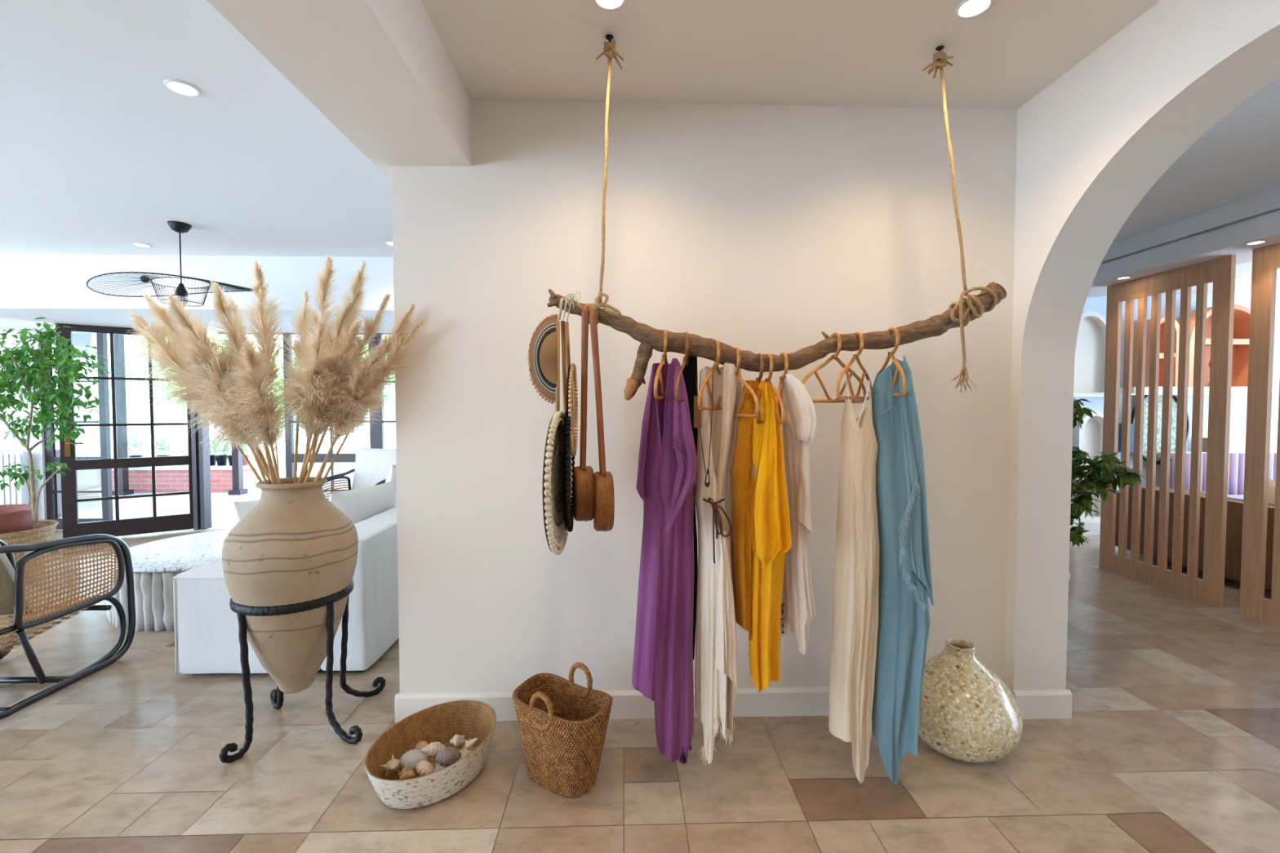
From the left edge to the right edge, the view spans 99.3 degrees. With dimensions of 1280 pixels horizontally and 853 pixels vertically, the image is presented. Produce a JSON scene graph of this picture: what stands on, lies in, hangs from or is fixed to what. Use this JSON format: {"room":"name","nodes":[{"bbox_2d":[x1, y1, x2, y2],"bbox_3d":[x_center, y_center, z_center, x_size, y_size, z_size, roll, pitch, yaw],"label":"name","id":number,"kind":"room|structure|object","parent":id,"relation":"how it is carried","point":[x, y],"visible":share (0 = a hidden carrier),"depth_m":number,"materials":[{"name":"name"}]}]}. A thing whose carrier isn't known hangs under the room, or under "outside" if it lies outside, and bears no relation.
{"room":"home entrance hall","nodes":[
{"label":"home entrance hall","id":0,"kind":"room"},
{"bbox_2d":[0,331,47,519],"bbox_3d":[-4.690,-0.174,6.157,9.000,2.640,0.200,0,2,-2],"label":"wall","id":1,"kind":"structure","parent":0,"point":[11,444],"depth_m":6.00,"materials":[{"name":"white paint"}]},
{"bbox_2d":[40,332,113,529],"bbox_3d":[-6.273,0.014,6.065,0.670,2.270,0.050,0,2,-2],"label":"window","id":2,"kind":"structure","parent":1,"relation":"in","point":[91,483],"depth_m":6.07,"materials":[{"name":"glass"}]},
{"bbox_2d":[55,323,193,538],"bbox_3d":[-5.310,0.041,5.704,1.085,2.200,0.114,-1,2,-36],"label":"door","id":3,"kind":"structure","parent":1,"relation":"in","point":[72,527],"depth_m":5.63,"materials":[{"name":"brown paint"}]},
{"bbox_2d":[0,253,394,333],"bbox_3d":[-4.715,-1.241,5.295,8.900,0.450,1.450,0,2,-2],"label":"beam","id":4,"kind":"structure","parent":1,"relation":"attached to","point":[53,287],"depth_m":4.61,"materials":[{"name":"white paint"}]},
{"bbox_2d":[189,332,211,529],"bbox_3d":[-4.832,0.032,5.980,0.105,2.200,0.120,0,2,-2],"label":"door","id":5,"kind":"structure","parent":1,"relation":"in","point":[201,467],"depth_m":5.96,"materials":[{"name":"brown paint"}]},
{"bbox_2d":[217,332,389,491],"bbox_3d":[-2.940,0.011,6.167,3.500,2.270,0.100,0,2,-2],"label":"window","id":6,"kind":"structure","parent":1,"relation":"in","point":[290,455],"depth_m":6.13,"materials":[{"name":"brown paint"}]},
{"bbox_2d":[374,334,395,448],"bbox_3d":[-2.475,0.010,6.181,1.010,2.270,0.050,0,2,-2],"label":"window","id":7,"kind":"structure","parent":1,"relation":"in","point":[380,428],"depth_m":6.14,"materials":[{"name":"brown paint"}]},
{"bbox_2d":[0,528,1279,852],"bbox_3d":[-0.046,1.301,1.553,18.000,0.004,9.420,0,2,-2],"label":"floor","id":8,"kind":"structure","parent":0,"point":[1170,743],"depth_m":2.02,"materials":[{"name":"tile"}]},
{"bbox_2d":[0,452,29,505],"bbox_3d":[-7.143,0.714,5.924,1.000,0.880,0.165,0,2,-2],"label":"radiator","id":9,"kind":"object","parent":8,"relation":"on","point":[10,495],"visible":0.42,"depth_m":5.85,"materials":[{"name":"white metal"}]},
{"bbox_2d":[0,519,58,584],"bbox_3d":[-4.908,0.993,4.137,0.680,0.440,0.680,0,2,-2],"label":"basket","id":10,"kind":"object","parent":8,"relation":"on","point":[43,530],"visible":0.45,"depth_m":4.13,"materials":[{"name":"wicker"}]},
{"bbox_2d":[0,316,111,533],"bbox_3d":[-4.682,0.196,4.135,1.102,1.973,0.585,0,2,-2],"label":"ficus tree","id":11,"kind":"object","parent":10,"relation":"in","point":[13,517],"visible":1,"depth_m":4.13,"materials":[{"name":"green plant"}]},
{"bbox_2d":[0,533,135,719],"bbox_3d":[-3.098,0.838,2.550,0.651,0.864,0.902,0,2,-2],"label":"lounge chair","id":12,"kind":"object","parent":8,"relation":"on","point":[18,623],"visible":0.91,"depth_m":2.66,"materials":[{"name":"black wicker"}]},
{"bbox_2d":[0,544,34,615],"bbox_3d":[-3.075,0.650,2.430,0.520,0.464,0.244,0,2,-2],"label":"seat cushion","id":13,"kind":"object","parent":12,"relation":"on","point":[7,573],"visible":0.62,"depth_m":2.45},
{"bbox_2d":[105,528,231,631],"bbox_3d":[-2.968,1.033,3.868,1.187,0.390,1.187,1,2,18],"label":"ottoman","id":14,"kind":"object","parent":8,"relation":"on","point":[155,564],"visible":0.23,"depth_m":3.34,"materials":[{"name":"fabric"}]},
{"bbox_2d":[173,506,399,675],"bbox_3d":[-1.871,0.878,3.641,0.957,0.702,1.874,0,2,-2],"label":"sofa","id":15,"kind":"object","parent":8,"relation":"on","point":[206,640],"visible":0.32,"depth_m":2.72,"materials":[{"name":"fabric"}]},
{"bbox_2d":[233,499,259,523],"bbox_3d":[-2.117,0.625,3.179,0.203,0.446,0.460,0,2,8],"label":"cushion","id":16,"kind":"object","parent":15,"relation":"on","point":[242,508],"visible":0.06,"depth_m":2.98,"materials":[{"name":"white fabric"}]},
{"bbox_2d":[328,479,396,524],"bbox_3d":[-1.765,0.607,3.420,0.218,0.485,0.560,0,2,13],"label":"cushion","id":17,"kind":"object","parent":15,"relation":"on","point":[361,504],"visible":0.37,"depth_m":3.33,"materials":[{"name":"white fabric"}]},
{"bbox_2d":[218,579,385,763],"bbox_3d":[-1.413,0.978,2.315,0.525,0.600,0.465,-1,2,-15],"label":"stand","id":18,"kind":"object","parent":8,"relation":"on","point":[277,698],"visible":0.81,"depth_m":2.18,"materials":[{"name":"metal"}]},
{"bbox_2d":[222,476,358,693],"bbox_3d":[-1.453,0.664,2.290,0.478,0.880,0.482,1,2,21],"label":"clay jar","id":19,"kind":"object","parent":18,"relation":"in","point":[295,545],"visible":0.94,"depth_m":2.14,"materials":[{"name":"ceramic"}]},
{"bbox_2d":[124,311,262,481],"bbox_3d":[-1.812,-0.074,2.273,0.565,0.805,0.267,-1,2,-15],"label":"pampas grass","id":20,"kind":"object","parent":19,"relation":"in","point":[159,343],"depth_m":2.21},
{"bbox_2d":[142,291,269,479],"bbox_3d":[-1.822,-0.125,2.312,0.603,0.904,0.264,0,2,11],"label":"pampas grass","id":21,"kind":"object","parent":19,"relation":"in","point":[151,305],"depth_m":2.31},
{"bbox_2d":[160,293,268,468],"bbox_3d":[-1.721,-0.101,2.226,0.306,0.858,0.333,1,2,25],"label":"pampas grass","id":22,"kind":"object","parent":19,"relation":"in","point":[198,335],"depth_m":2.15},
{"bbox_2d":[162,341,271,480],"bbox_3d":[-1.678,-0.009,2.203,0.349,0.678,0.299,0,2,3],"label":"pampas grass","id":23,"kind":"object","parent":19,"relation":"in","point":[196,376],"depth_m":2.15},
{"bbox_2d":[189,370,273,484],"bbox_3d":[-1.623,0.056,2.167,0.283,0.549,0.281,1,2,20],"label":"pampas grass","id":24,"kind":"object","parent":19,"relation":"in","point":[233,434],"depth_m":2.13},
{"bbox_2d":[198,280,277,484],"bbox_3d":[-1.638,-0.133,2.229,0.292,0.920,0.277,1,2,29],"label":"pampas grass","id":25,"kind":"object","parent":19,"relation":"in","point":[231,325],"depth_m":2.21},
{"bbox_2d":[209,338,302,484],"bbox_3d":[-1.489,-0.004,2.160,0.352,0.669,0.331,-2,2,-40],"label":"pampas grass","id":26,"kind":"object","parent":19,"relation":"in","point":[262,415],"depth_m":2.12,"materials":[{"name":"plant"}]},
{"bbox_2d":[235,258,293,484],"bbox_3d":[-1.514,-0.175,2.211,0.219,1.003,0.208,1,2,24],"label":"pampas grass","id":27,"kind":"object","parent":19,"relation":"in","point":[263,326],"depth_m":2.19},
{"bbox_2d":[274,288,315,483],"bbox_3d":[-1.455,-0.141,2.338,0.222,0.929,0.266,0,2,7],"label":"pampas grass","id":28,"kind":"object","parent":19,"relation":"in","point":[303,321],"depth_m":2.33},
{"bbox_2d":[257,318,351,482],"bbox_3d":[-1.307,-0.043,2.173,0.396,0.746,0.353,1,2,17],"label":"pampas grass","id":29,"kind":"object","parent":19,"relation":"in","point":[316,343],"depth_m":2.13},
{"bbox_2d":[271,254,345,471],"bbox_3d":[-1.360,-0.196,2.282,0.303,1.042,0.329,-1,2,-26],"label":"pampas grass","id":30,"kind":"object","parent":19,"relation":"in","point":[325,285],"depth_m":2.26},
{"bbox_2d":[288,295,364,483],"bbox_3d":[-1.283,-0.108,2.250,0.304,0.869,0.300,-2,2,-39],"label":"pampas grass","id":31,"kind":"object","parent":19,"relation":"in","point":[345,314],"depth_m":2.23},
{"bbox_2d":[288,319,372,483],"bbox_3d":[-1.224,-0.050,2.197,0.318,0.759,0.326,-1,2,-33],"label":"pampas grass","id":32,"kind":"object","parent":19,"relation":"in","point":[346,343],"depth_m":2.18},
{"bbox_2d":[300,258,377,482],"bbox_3d":[-1.274,-0.192,2.303,0.302,1.034,0.292,-2,3,-43],"label":"pampas grass","id":33,"kind":"object","parent":19,"relation":"in","point":[356,291],"depth_m":2.30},
{"bbox_2d":[303,291,391,482],"bbox_3d":[-1.243,-0.128,2.294,0.352,0.908,0.201,0,2,-2],"label":"pampas grass","id":34,"kind":"object","parent":19,"relation":"in","point":[371,327],"depth_m":2.31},
{"bbox_2d":[317,342,390,480],"bbox_3d":[-1.183,-0.006,2.248,0.255,0.670,0.422,-2,3,-43],"label":"pampas grass","id":35,"kind":"object","parent":19,"relation":"in","point":[373,359],"depth_m":2.19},
{"bbox_2d":[313,302,417,481],"bbox_3d":[-1.150,-0.095,2.246,0.398,0.847,0.293,-2,2,-38],"label":"pampas grass","id":36,"kind":"object","parent":19,"relation":"in","point":[400,326],"depth_m":2.25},
{"bbox_2d":[319,316,427,489],"bbox_3d":[-1.129,-0.062,2.262,0.510,0.781,0.206,1,2,18],"label":"pampas grass","id":37,"kind":"object","parent":19,"relation":"in","point":[399,348],"depth_m":2.24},
{"bbox_2d":[322,468,386,499],"bbox_3d":[-2.578,0.749,5.207,0.651,0.864,0.902,0,2,10],"label":"lounge chair","id":38,"kind":"object","parent":8,"relation":"on","point":[340,476],"visible":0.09,"depth_m":5.20,"materials":[{"name":"black wicker"}]},
{"bbox_2d":[351,447,396,489],"bbox_3d":[-2.586,0.431,5.421,0.540,0.442,0.204,0,2,-2],"label":"cushion","id":39,"kind":"object","parent":38,"relation":"on","point":[372,465],"visible":0.61,"depth_m":5.36,"materials":[{"name":"white fabric"}]},
{"bbox_2d":[364,700,496,808],"bbox_3d":[-0.752,1.200,1.994,0.415,0.160,0.443,0,2,-2],"label":"basket","id":40,"kind":"object","parent":8,"relation":"on","point":[473,719],"visible":0.88,"depth_m":2.01,"materials":[{"name":"wicker"}]},
{"bbox_2d":[399,748,429,770],"bbox_3d":[-0.811,1.201,1.959,0.096,0.061,0.082,0,2,-2],"label":"seashell","id":41,"kind":"object","parent":40,"relation":"in","point":[411,758],"visible":0.8,"depth_m":1.94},
{"bbox_2d":[435,746,459,767],"bbox_3d":[-0.690,1.186,1.954,0.076,0.054,0.079,0,2,-2],"label":"seashell","id":42,"kind":"object","parent":40,"relation":"in","point":[446,757],"visible":0.96,"depth_m":1.93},
{"bbox_2d":[511,662,613,798],"bbox_3d":[-0.284,1.092,1.985,0.378,0.383,0.238,1,2,31],"label":"wicker basket","id":43,"kind":"object","parent":8,"relation":"on","point":[562,723],"visible":1,"depth_m":1.91,"materials":[{"name":"wicker"}]},
{"bbox_2d":[918,638,1022,763],"bbox_3d":[1.287,1.073,2.177,0.418,0.412,0.403,-2,3,-42],"label":"mosaic vase","id":44,"kind":"object","parent":8,"relation":"on","point":[967,713],"visible":0.97,"depth_m":2.04,"materials":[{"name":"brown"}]},
{"bbox_2d":[1070,515,1100,534],"bbox_3d":[4.520,1.087,5.989,2.200,0.130,0.378,0,2,-2],"label":"plinth","id":45,"kind":"object","parent":8,"relation":"on","point":[1091,524],"visible":0.02,"depth_m":5.81,"materials":[{"name":"beige paint"}]},
{"bbox_2d":[1068,398,1146,581],"bbox_3d":[2.752,0.530,3.474,0.893,1.411,0.418,0,2,-2],"label":"plant","id":46,"kind":"object","parent":8,"relation":"on","point":[1109,468],"visible":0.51,"depth_m":3.40,"materials":[{"name":"green plant"}]},
{"bbox_2d":[1098,254,1235,608],"bbox_3d":[3.921,0.030,4.110,0.030,2.368,0.930,0,2,-2],"label":"slatted screen","id":47,"kind":"object","parent":8,"relation":"on","point":[1220,271],"visible":1,"depth_m":4.00,"materials":[{"name":"brown wood"}]},
{"bbox_2d":[1115,484,1275,590],"bbox_3d":[4.914,0.866,3.782,0.955,0.604,2.805,0,2,-2],"label":"sofa","id":48,"kind":"object","parent":8,"relation":"on","point":[1234,505],"visible":0.34,"depth_m":4.28,"materials":[{"name":"fabric"}]},
{"bbox_2d":[1170,453,1276,499],"bbox_3d":[7.031,0.693,5.663,2.407,0.781,0.745,0,2,-2],"label":"sofa","id":49,"kind":"object","parent":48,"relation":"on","point":[1236,460],"visible":0.09,"depth_m":5.92,"materials":[{"name":"fabric"}]},
{"bbox_2d":[1239,242,1279,628],"bbox_3d":[3.954,0.065,3.061,0.030,2.368,0.930,0,2,-2],"label":"slatted screen","id":50,"kind":"object","parent":8,"relation":"on","point":[1253,605],"visible":1,"depth_m":3.45,"materials":[{"name":"brown wood"}]},
{"bbox_2d":[0,0,1279,294],"bbox_3d":[-0.049,-1.442,1.552,18.000,0.200,9.600,0,2,-2],"label":"ceiling","id":51,"kind":"structure","parent":0,"point":[98,155],"depth_m":2.21,"materials":[{"name":"white paint"}]},
{"bbox_2d":[86,221,253,306],"bbox_3d":[-3.233,-1.128,3.819,0.975,0.579,0.929,0,2,-2],"label":"pendant lamp","id":52,"kind":"object","parent":51,"relation":"hanging from","point":[179,227],"visible":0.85,"depth_m":3.78,"materials":[{"name":"metal"}]},
{"bbox_2d":[163,79,200,97],"bbox_3d":[-1.840,-1.360,2.188,0.115,0.006,0.115,0,2,-2],"label":"recessed light","id":53,"kind":"object","parent":51,"relation":"in","point":[180,87],"visible":1,"depth_m":2.19,"materials":[{"name":"white ceramic"}]},
{"bbox_2d":[593,0,626,10],"bbox_3d":[-0.096,-1.344,1.706,0.108,0.006,0.108,0,2,-2],"label":"recessed light","id":54,"kind":"object","parent":51,"relation":"in","point":[607,5],"visible":1,"depth_m":1.73,"materials":[{"name":"white ceramic"}]},
{"bbox_2d":[605,34,613,42],"bbox_3d":[-0.106,-1.332,1.891,0.028,0.043,0.028,1,2,32],"label":"ceiling hook","id":55,"kind":"object","parent":51,"relation":"attached to","point":[609,37],"visible":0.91,"depth_m":1.89,"materials":[{"name":"metal"}]},
{"bbox_2d":[585,40,623,324],"bbox_3d":[-0.124,-0.853,1.909,0.136,0.984,0.100,0,2,-2],"label":"rope","id":56,"kind":"object","parent":55,"relation":"hanging from","point":[610,51],"visible":0.91,"depth_m":1.90,"materials":[{"name":"fabric"}]},
{"bbox_2d":[935,44,944,60],"bbox_3d":[1.073,-1.333,1.948,0.028,0.044,0.028,1,2,32],"label":"ceiling hook","id":57,"kind":"object","parent":51,"relation":"attached to","point":[940,47],"visible":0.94,"depth_m":1.95,"materials":[{"name":"metal"}]},
{"bbox_2d":[922,50,998,393],"bbox_3d":[1.147,-0.732,1.949,0.235,1.228,0.131,0,2,-2],"label":"rope","id":58,"kind":"object","parent":57,"relation":"hanging from","point":[964,319],"visible":0.98,"depth_m":1.93,"materials":[{"name":"fabric"}]},
{"bbox_2d":[546,282,1006,399],"bbox_3d":[0.489,-0.304,1.946,1.636,0.424,0.101,0,2,-2],"label":"branch","id":59,"kind":"object","parent":58,"relation":"hanging from","point":[650,338],"visible":0.86,"depth_m":1.92,"materials":[{"name":"brown wood"}]},
{"bbox_2d":[527,293,573,404],"bbox_3d":[-0.311,-0.270,1.894,0.147,0.381,0.087,-1,2,-20],"label":"straw hat","id":60,"kind":"object","parent":59,"relation":"hanging from","point":[542,364],"visible":1,"depth_m":1.88,"materials":[{"name":"brown wicker"}]},
{"bbox_2d":[542,293,573,555],"bbox_3d":[-0.263,-0.009,1.882,0.067,0.899,0.490,0,2,2],"label":"hanging bag","id":61,"kind":"object","parent":59,"relation":"hanging from","point":[556,533],"visible":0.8,"depth_m":1.82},
{"bbox_2d":[560,293,578,532],"bbox_3d":[-0.253,-0.044,1.953,0.060,0.842,0.441,0,2,-10],"label":"handbag","id":62,"kind":"object","parent":59,"relation":"hanging from","point":[567,504],"visible":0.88,"depth_m":1.88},
{"bbox_2d":[564,291,582,457],"bbox_3d":[-0.245,-0.179,1.999,0.061,0.582,0.338,0,2,-9],"label":"handbag","id":63,"kind":"object","parent":59,"relation":"hanging from","point":[571,380],"visible":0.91,"depth_m":1.99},
{"bbox_2d":[573,305,594,521],"bbox_3d":[-0.204,-0.042,1.954,0.068,0.770,0.202,0,2,-10],"label":"bag","id":64,"kind":"object","parent":59,"relation":"hanging from","point":[583,475],"visible":0.98,"depth_m":1.90,"materials":[{"name":"leather"}]},
{"bbox_2d":[589,308,614,531],"bbox_3d":[-0.137,-0.024,1.906,0.078,0.788,0.214,0,2,-8],"label":"bag","id":65,"kind":"object","parent":59,"relation":"hanging from","point":[604,500],"visible":0.9,"depth_m":1.88,"materials":[{"name":"leather"}]},
{"bbox_2d":[653,329,667,399],"bbox_3d":[0.087,-0.218,1.937,0.032,0.250,0.326,0,2,10],"label":"hanger","id":66,"kind":"object","parent":59,"relation":"hanging from","point":[664,359],"visible":0.7,"depth_m":1.88,"materials":[{"name":"wood"}]},
{"bbox_2d":[631,358,697,764],"bbox_3d":[0.085,0.482,1.913,0.226,1.442,0.244,0,2,-2],"label":"purple kaftan","id":67,"kind":"object","parent":66,"relation":"hanging from","point":[663,664],"visible":0.98,"depth_m":1.89,"materials":[{"name":"fabric"}]},
{"bbox_2d":[697,339,721,410],"bbox_3d":[0.272,-0.183,1.944,0.050,0.250,0.324,1,2,22],"label":"hanger","id":68,"kind":"object","parent":59,"relation":"hanging from","point":[716,367],"visible":0.71,"depth_m":1.89,"materials":[{"name":"wood"}]},
{"bbox_2d":[694,362,737,768],"bbox_3d":[0.277,0.495,1.945,0.188,1.441,0.173,2,3,41],"label":"dress","id":69,"kind":"object","parent":68,"relation":"hanging from","point":[716,637],"visible":0.98,"depth_m":1.92,"materials":[{"name":"beige fabric"}]},
{"bbox_2d":[733,346,759,417],"bbox_3d":[0.342,-0.158,1.947,0.033,0.250,0.326,0,2,-15],"label":"hanger","id":70,"kind":"object","parent":59,"relation":"hanging from","point":[737,414],"visible":0.56,"depth_m":1.89,"materials":[{"name":"wood"}]},
{"bbox_2d":[723,368,742,578],"bbox_3d":[0.340,0.245,2.032,0.077,0.926,0.076,2,3,45],"label":"dress","id":71,"kind":"object","parent":70,"relation":"hanging from","point":[727,482],"visible":0.3,"depth_m":2.00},
{"bbox_2d":[755,353,764,424],"bbox_3d":[0.425,-0.137,1.950,0.030,0.250,0.326,0,2,9],"label":"hanger","id":72,"kind":"object","parent":59,"relation":"hanging from","point":[762,362],"visible":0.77,"depth_m":1.89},
{"bbox_2d":[729,380,758,640],"bbox_3d":[0.369,0.292,1.937,0.116,0.909,0.122,2,2,39],"label":"garment","id":73,"kind":"object","parent":72,"relation":"hanging from","point":[740,470],"visible":0.72,"depth_m":1.89,"materials":[{"name":"fabric"}]},
{"bbox_2d":[764,353,785,424],"bbox_3d":[0.458,-0.135,1.952,0.018,0.250,0.326,0,2,-5],"label":"hanger","id":74,"kind":"object","parent":59,"relation":"hanging from","point":[771,358],"visible":0.41,"depth_m":1.88,"materials":[{"name":"wood"}]},
{"bbox_2d":[745,379,791,693],"bbox_3d":[0.438,0.381,1.860,0.146,1.085,0.235,0,2,9],"label":"dress","id":75,"kind":"object","parent":74,"relation":"hanging from","point":[771,520],"visible":0.94,"depth_m":1.84,"materials":[{"name":"fabric"}]},
{"bbox_2d":[774,351,788,420],"bbox_3d":[0.511,-0.141,1.953,0.043,0.250,0.325,1,2,17],"label":"hanger","id":76,"kind":"object","parent":59,"relation":"hanging from","point":[786,360],"visible":0.47,"depth_m":1.90,"materials":[{"name":"wood"}]},
{"bbox_2d":[780,373,816,655],"bbox_3d":[0.561,0.308,1.942,0.131,0.990,0.174,1,2,22],"label":"garment","id":77,"kind":"object","parent":76,"relation":"hanging from","point":[798,427],"visible":0.94,"depth_m":1.91,"materials":[{"name":"fabric"}]},
{"bbox_2d":[780,554,787,635],"bbox_3d":[0.531,0.510,2.031,0.035,0.551,0.047,2,2,40],"label":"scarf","id":78,"kind":"object","parent":77,"relation":"hanging from","point":[784,626],"visible":0.28,"depth_m":2.04,"materials":[{"name":"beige fabric"}]},
{"bbox_2d":[801,332,866,403],"bbox_3d":[0.698,-0.211,1.955,0.339,0.253,0.086,-2,3,-41],"label":"hanger","id":79,"kind":"object","parent":59,"relation":"hanging from","point":[829,399],"visible":0.73,"depth_m":1.94,"materials":[{"name":"wood"}]},
{"bbox_2d":[835,331,872,399],"bbox_3d":[0.776,-0.218,1.958,0.067,0.243,0.321,1,2,32],"label":"hanger","id":80,"kind":"object","parent":59,"relation":"hanging from","point":[855,357],"visible":0.86,"depth_m":1.92,"materials":[{"name":"wood"}]},
{"bbox_2d":[828,378,879,784],"bbox_3d":[0.781,0.551,1.980,0.167,1.444,0.154,0,2,-12],"label":"dress","id":81,"kind":"object","parent":80,"relation":"hanging from","point":[855,626],"visible":1,"depth_m":1.93,"materials":[{"name":"fabric"}]},
{"bbox_2d":[881,327,906,396],"bbox_3d":[0.903,-0.231,1.962,0.025,0.250,0.326,0,2,6],"label":"hanger","id":82,"kind":"object","parent":59,"relation":"hanging from","point":[891,354],"visible":0.5,"depth_m":1.91,"materials":[{"name":"wood"}]},
{"bbox_2d":[955,0,994,18],"bbox_3d":[1.070,-1.345,1.742,0.108,0.006,0.108,0,2,-2],"label":"recessed light","id":83,"kind":"object","parent":51,"relation":"in","point":[966,9],"visible":1,"depth_m":1.75,"materials":[{"name":"white ceramic"}]},
{"bbox_2d":[682,355,701,659],"bbox_3d":[0.183,0.292,1.988,0.091,1.124,0.168,-1,2,-32],"label":"dress","id":84,"kind":"object","parent":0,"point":[690,371],"visible":0.23,"depth_m":1.97,"materials":[{"name":"fabric"}]},
{"bbox_2d":[391,99,1017,693],"bbox_3d":[0.292,-0.052,2.460,2.666,2.640,0.220,0,2,-2],"label":"wall","id":85,"kind":"structure","parent":0,"point":[756,228],"depth_m":2.34,"materials":[{"name":"beige paint"}]},
{"bbox_2d":[206,0,471,181],"bbox_3d":[-0.861,-1.177,0.735,0.397,0.275,7.600,0,2,-2],"label":"beam","id":86,"kind":"structure","parent":85,"relation":"attached to","point":[381,72],"depth_m":1.68,"materials":[{"name":"beige paint"}]},
{"bbox_2d":[394,687,829,723],"bbox_3d":[0.284,1.209,2.493,2.682,0.118,0.236,0,2,-2],"label":"baseboard","id":87,"kind":"structure","parent":85,"relation":"attached to","point":[801,701],"depth_m":2.37,"materials":[{"name":"white paint"}]},
{"bbox_2d":[871,355,933,785],"bbox_3d":[0.937,0.511,1.939,0.229,1.526,0.243,0,2,-2],"label":"dress","id":88,"kind":"object","parent":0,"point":[905,586],"visible":0.98,"depth_m":1.92,"materials":[{"name":"fabric"}]},
{"bbox_2d":[1004,0,1279,694],"bbox_3d":[1.823,0.035,-0.163,0.235,2.640,5.560,0,2,-2],"label":"wall","id":89,"kind":"structure","parent":0,"point":[1091,144],"depth_m":2.15,"materials":[{"name":"beige paint"}]},
{"bbox_2d":[1013,689,1072,719],"bbox_3d":[1.751,1.208,2.511,0.251,0.118,0.291,0,2,-2],"label":"baseboard","id":90,"kind":"structure","parent":89,"relation":"attached to","point":[1057,704],"depth_m":2.37,"materials":[{"name":"white paint"}]},
{"bbox_2d":[1073,293,1279,489],"bbox_3d":[4.362,-0.177,6.234,8.900,2.640,0.200,0,2,-2],"label":"wall","id":91,"kind":"structure","parent":0,"point":[1099,304],"depth_m":6.19,"materials":[{"name":"white"}]},
{"bbox_2d":[1071,411,1103,517],"bbox_3d":[5.064,0.482,6.115,0.382,1.306,0.116,0,2,-2],"label":"arched alcove","id":92,"kind":"object","parent":91,"relation":"attached to","point":[1089,439],"visible":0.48,"depth_m":6.16,"materials":[{"name":"beige paint"}]},
{"bbox_2d":[1073,311,1106,397],"bbox_3d":[4.990,-0.803,6.080,0.554,0.948,0.096,0,2,-2],"label":"arched alcove","id":93,"kind":"object","parent":91,"relation":"attached to","point":[1090,351],"visible":0.43,"depth_m":6.12,"materials":[{"name":"beige paint"}]},
{"bbox_2d":[1131,316,1179,386],"bbox_3d":[5.654,-0.787,6.001,0.322,0.798,0.296,0,2,-2],"label":"arched niche","id":94,"kind":"object","parent":91,"relation":"attached to","point":[1162,319],"visible":0.27,"depth_m":5.90,"materials":[{"name":"brown paint"}]},
{"bbox_2d":[1119,386,1275,395],"bbox_3d":[6.036,-0.387,5.997,1.555,0.082,0.358,0,2,-2],"label":"shelf","id":95,"kind":"object","parent":91,"relation":"attached to","point":[1234,390],"visible":0.29,"depth_m":5.83,"materials":[{"name":"beige paint"}]},
{"bbox_2d":[1130,395,1189,464],"bbox_3d":[5.804,0.006,6.084,0.684,0.844,0.044,0,2,-2],"label":"round mirror","id":96,"kind":"object","parent":95,"relation":"attached to","point":[1146,397],"visible":0.21,"depth_m":6.09,"materials":[{"name":"black mirror"}]},
{"bbox_2d":[1142,395,1177,460],"bbox_3d":[5.803,0.006,6.094,0.620,0.780,0.001,0,2,-2],"label":"mirror glass","id":97,"kind":"object","parent":96,"relation":"attached to","point":[1160,397],"depth_m":6.09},
{"bbox_2d":[1175,304,1250,386],"bbox_3d":[6.363,-0.857,6.020,0.899,0.936,0.296,0,2,-2],"label":"arched niche","id":98,"kind":"object","parent":91,"relation":"attached to","point":[1242,313],"visible":0.31,"depth_m":6.07,"materials":[{"name":"brown paint"}]},
{"bbox_2d":[1087,186,1279,297],"bbox_3d":[4.054,-1.190,1.035,0.530,0.270,7.900,0,2,-2],"label":"ceiling beam","id":99,"kind":"structure","parent":0,"point":[1224,230],"depth_m":3.65,"materials":[{"name":"white paint"}]},
{"label":"outside","id":100,"kind":"structure","parent":0,"visible":0},
{"bbox_2d":[97,437,395,528],"bbox_3d":[-11.487,0.893,15.795,30.000,0.108,19.800,0,2,-2],"label":"ground","id":101,"kind":"structure","parent":100,"point":[223,507],"depth_m":9.26,"materials":[{"name":"white"}]},
{"bbox_2d":[111,333,133,495],"bbox_3d":[-8.165,-0.303,8.549,0.180,2.762,0.180,0,2,-2],"label":"post","id":102,"kind":"object","parent":101,"relation":"on","point":[119,347],"visible":0.64,"depth_m":8.53,"materials":[{"name":"white paint"}]},
{"bbox_2d":[124,332,228,422],"bbox_3d":[-13.099,-1.187,16.025,3.773,4.056,3.030,0,2,-2],"label":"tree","id":103,"kind":"object","parent":101,"relation":"on","point":[131,369],"visible":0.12,"depth_m":15.35,"materials":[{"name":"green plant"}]},
{"bbox_2d":[111,463,257,493],"bbox_3d":[-8.277,0.854,8.975,3.700,0.422,0.500,0,2,-2],"label":"brick wall","id":104,"kind":"structure","parent":101,"relation":"on","point":[174,478],"depth_m":8.79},
{"bbox_2d":[228,335,248,495],"bbox_3d":[-6.386,-0.304,8.604,0.180,2.762,0.180,0,2,-2],"label":"post","id":105,"kind":"object","parent":101,"relation":"on","point":[237,457],"visible":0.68,"depth_m":8.59,"materials":[{"name":"white paint"}]},
{"bbox_2d":[184,340,303,460],"bbox_3d":[-9.969,-0.688,14.177,3.278,3.189,2.634,0,2,-2],"label":"tree","id":106,"kind":"object","parent":101,"relation":"on","point":[281,375],"visible":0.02,"depth_m":13.90,"materials":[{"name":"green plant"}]},
{"bbox_2d":[353,335,395,426],"bbox_3d":[-6.879,-1.021,15.802,3.439,3.741,2.796,0,2,-2],"label":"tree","id":107,"kind":"object","parent":101,"relation":"on","point":[392,409],"visible":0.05,"depth_m":15.18,"materials":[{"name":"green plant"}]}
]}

